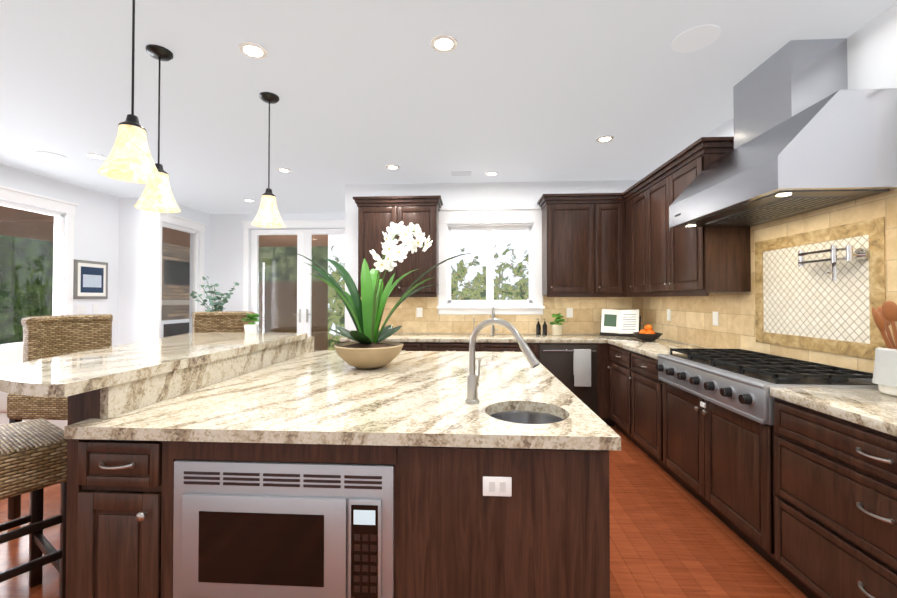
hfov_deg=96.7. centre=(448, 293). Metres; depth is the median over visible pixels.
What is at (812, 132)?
range hood
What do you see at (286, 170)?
recessed light
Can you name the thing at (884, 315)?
utensil crock
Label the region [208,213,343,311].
wall
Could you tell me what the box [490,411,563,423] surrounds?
prep sink
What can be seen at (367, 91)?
ceiling
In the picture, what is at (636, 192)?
upper cabinet
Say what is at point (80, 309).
switch plate
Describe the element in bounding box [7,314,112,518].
bar stool
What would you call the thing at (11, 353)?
wall
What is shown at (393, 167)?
recessed light
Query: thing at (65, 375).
island countertop
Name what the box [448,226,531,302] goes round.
window
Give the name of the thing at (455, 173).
air vent
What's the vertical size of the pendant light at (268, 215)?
0.904 m
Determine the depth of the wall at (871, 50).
2.03 m
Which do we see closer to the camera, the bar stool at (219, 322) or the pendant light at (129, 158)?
the pendant light at (129, 158)
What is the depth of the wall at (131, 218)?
5.57 m
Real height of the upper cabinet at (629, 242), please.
1.050 m
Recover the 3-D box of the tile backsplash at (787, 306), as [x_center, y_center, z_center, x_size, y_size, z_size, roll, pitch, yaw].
[2.218,-0.059,3.274,0.022,1.034,2.863,0,-1,3]
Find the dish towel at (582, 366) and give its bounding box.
[573,349,590,386]
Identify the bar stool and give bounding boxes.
[0,418,66,597]
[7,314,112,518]
[191,311,255,332]
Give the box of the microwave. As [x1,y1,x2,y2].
[173,459,393,597]
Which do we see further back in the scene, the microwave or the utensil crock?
the utensil crock
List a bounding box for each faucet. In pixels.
[465,318,539,403]
[473,307,499,334]
[798,245,868,280]
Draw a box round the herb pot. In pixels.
[550,313,565,335]
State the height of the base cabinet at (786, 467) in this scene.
0.925 m
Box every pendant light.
[97,0,163,183]
[134,44,180,212]
[251,92,284,227]
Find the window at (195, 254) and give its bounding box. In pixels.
[161,223,197,336]
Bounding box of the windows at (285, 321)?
[0,205,528,349]
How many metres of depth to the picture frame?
5.14 m
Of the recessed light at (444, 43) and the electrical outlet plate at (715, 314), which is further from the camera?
the electrical outlet plate at (715, 314)
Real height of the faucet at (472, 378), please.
0.342 m
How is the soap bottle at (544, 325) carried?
on the countertop at (435, 338)
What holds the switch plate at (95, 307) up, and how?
attached to the wall at (118, 236)
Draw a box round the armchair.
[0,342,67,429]
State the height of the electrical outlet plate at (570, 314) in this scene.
0.116 m
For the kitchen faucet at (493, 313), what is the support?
on the countertop at (435, 338)
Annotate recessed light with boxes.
[34,151,66,159]
[86,153,105,158]
[238,42,266,58]
[277,168,290,172]
[386,165,399,169]
[431,34,457,52]
[485,171,497,175]
[596,135,613,142]
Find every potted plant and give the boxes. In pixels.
[190,276,238,311]
[241,313,259,333]
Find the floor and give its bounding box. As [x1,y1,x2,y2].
[0,422,807,597]
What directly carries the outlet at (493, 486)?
attached to the kitchen island
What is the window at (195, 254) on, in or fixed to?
in the wall at (150, 218)
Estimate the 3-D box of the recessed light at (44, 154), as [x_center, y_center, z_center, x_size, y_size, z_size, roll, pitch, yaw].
[-3.923,-1.363,3.934,0.229,0.007,0.229,1,-1,-42]
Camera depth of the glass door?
6.61 m
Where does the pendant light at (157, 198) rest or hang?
hanging from the ceiling
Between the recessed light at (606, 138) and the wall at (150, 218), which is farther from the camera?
the wall at (150, 218)
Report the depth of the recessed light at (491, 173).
4.48 m
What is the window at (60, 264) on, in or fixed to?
in the wall at (118, 236)
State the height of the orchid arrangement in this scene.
0.886 m
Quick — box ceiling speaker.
[671,24,720,52]
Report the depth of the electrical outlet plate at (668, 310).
4.06 m
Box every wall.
[0,164,119,345]
[116,198,143,345]
[144,204,211,340]
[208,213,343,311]
[344,180,639,333]
[662,4,896,348]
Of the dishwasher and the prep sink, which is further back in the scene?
the dishwasher
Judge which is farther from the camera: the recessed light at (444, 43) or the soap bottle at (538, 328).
the soap bottle at (538, 328)
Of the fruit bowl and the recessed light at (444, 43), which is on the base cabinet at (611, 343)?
the fruit bowl
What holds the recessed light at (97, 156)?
in the ceiling
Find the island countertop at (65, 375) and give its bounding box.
[0,334,307,397]
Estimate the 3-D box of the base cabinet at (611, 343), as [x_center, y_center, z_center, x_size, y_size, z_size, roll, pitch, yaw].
[1.920,0.919,3.782,0.640,0.925,0.657,0,-1,3]
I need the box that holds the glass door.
[251,229,344,349]
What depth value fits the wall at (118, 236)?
5.16 m
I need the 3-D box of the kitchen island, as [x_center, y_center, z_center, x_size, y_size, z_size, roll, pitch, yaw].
[-0.358,0.846,2.210,1.860,1.030,1.948,0,-1,3]
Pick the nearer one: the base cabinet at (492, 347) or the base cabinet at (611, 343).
the base cabinet at (611, 343)
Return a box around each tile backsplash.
[356,295,639,333]
[640,189,896,372]
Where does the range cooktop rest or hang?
in the base cabinet at (704, 406)
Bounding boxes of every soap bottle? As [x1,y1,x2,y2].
[536,319,540,334]
[543,322,546,334]
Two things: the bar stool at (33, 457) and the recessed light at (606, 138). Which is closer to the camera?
the bar stool at (33, 457)
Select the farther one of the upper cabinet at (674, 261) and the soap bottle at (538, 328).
the soap bottle at (538, 328)
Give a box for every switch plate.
[76,305,85,313]
[93,305,97,313]
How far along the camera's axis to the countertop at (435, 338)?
4.22 m
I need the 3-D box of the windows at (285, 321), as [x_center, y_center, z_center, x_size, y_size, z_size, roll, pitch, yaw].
[-2.487,-0.839,6.089,12.500,5.500,14.000,0,-1,3]
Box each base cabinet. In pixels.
[388,339,427,350]
[428,339,487,351]
[488,343,539,361]
[604,336,680,429]
[620,343,731,458]
[648,351,872,553]
[760,383,896,597]
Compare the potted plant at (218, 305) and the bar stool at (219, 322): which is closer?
the bar stool at (219, 322)
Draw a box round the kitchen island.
[64,334,620,597]
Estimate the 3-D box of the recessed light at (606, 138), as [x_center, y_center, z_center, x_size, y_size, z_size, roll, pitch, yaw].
[1.383,-1.368,3.521,0.148,0.008,0.148,0,-1,-6]
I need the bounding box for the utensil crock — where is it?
[872,301,896,395]
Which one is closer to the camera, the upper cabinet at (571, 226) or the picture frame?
the upper cabinet at (571, 226)
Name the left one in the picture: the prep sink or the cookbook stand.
the prep sink
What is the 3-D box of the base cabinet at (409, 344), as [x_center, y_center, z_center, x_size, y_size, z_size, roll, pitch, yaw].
[-0.486,0.954,4.538,0.584,0.875,0.622,0,-1,3]
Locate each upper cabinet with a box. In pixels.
[357,201,440,296]
[541,197,600,296]
[601,197,616,296]
[617,193,632,296]
[633,189,640,296]
[641,145,750,296]
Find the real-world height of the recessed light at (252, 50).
0.008 m
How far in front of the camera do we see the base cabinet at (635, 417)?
3.44 m
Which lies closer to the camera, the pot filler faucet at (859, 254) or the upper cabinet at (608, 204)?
the pot filler faucet at (859, 254)
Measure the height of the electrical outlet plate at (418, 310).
0.116 m
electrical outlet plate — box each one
[416,308,421,316]
[567,308,572,317]
[667,309,670,320]
[713,312,718,325]
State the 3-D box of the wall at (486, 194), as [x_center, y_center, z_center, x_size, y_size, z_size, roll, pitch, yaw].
[0.516,0.021,4.900,3.590,2.750,0.150,0,-1,3]
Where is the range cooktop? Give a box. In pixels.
[656,348,877,424]
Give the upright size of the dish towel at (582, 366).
0.377 m
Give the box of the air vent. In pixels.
[451,171,470,175]
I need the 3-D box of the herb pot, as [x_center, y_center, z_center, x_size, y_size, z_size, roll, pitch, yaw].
[1.260,0.348,4.599,0.178,0.255,0.176,0,-1,3]
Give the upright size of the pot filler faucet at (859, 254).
0.190 m
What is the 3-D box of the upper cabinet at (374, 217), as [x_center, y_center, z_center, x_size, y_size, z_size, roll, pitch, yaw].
[-0.580,-0.517,4.717,0.905,1.050,0.351,0,-1,3]
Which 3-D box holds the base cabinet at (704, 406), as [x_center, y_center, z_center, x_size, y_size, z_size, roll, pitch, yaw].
[1.844,0.901,2.436,0.640,0.925,1.168,0,-1,3]
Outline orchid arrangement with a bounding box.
[290,221,469,368]
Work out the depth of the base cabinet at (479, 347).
4.21 m
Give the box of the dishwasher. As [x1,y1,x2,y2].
[540,343,599,416]
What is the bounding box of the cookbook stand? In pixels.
[600,309,640,336]
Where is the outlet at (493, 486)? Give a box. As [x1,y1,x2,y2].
[483,476,511,496]
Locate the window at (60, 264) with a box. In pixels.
[0,200,64,342]
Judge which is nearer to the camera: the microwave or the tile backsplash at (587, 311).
the microwave
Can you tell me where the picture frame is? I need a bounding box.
[73,259,107,298]
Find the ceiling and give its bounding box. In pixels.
[0,0,896,213]
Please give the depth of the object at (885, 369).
1.74 m
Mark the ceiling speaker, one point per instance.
(696, 38)
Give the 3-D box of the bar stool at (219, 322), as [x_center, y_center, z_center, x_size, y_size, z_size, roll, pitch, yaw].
[-1.967,0.766,3.426,0.582,1.220,0.535,0,-1,3]
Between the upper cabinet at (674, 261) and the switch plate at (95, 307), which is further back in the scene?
the switch plate at (95, 307)
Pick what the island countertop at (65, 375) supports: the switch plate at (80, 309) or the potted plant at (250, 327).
the potted plant at (250, 327)
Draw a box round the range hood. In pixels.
[669,38,896,227]
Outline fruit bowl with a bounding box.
[633,324,662,340]
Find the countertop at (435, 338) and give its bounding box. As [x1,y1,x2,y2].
[344,335,603,342]
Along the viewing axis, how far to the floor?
2.13 m

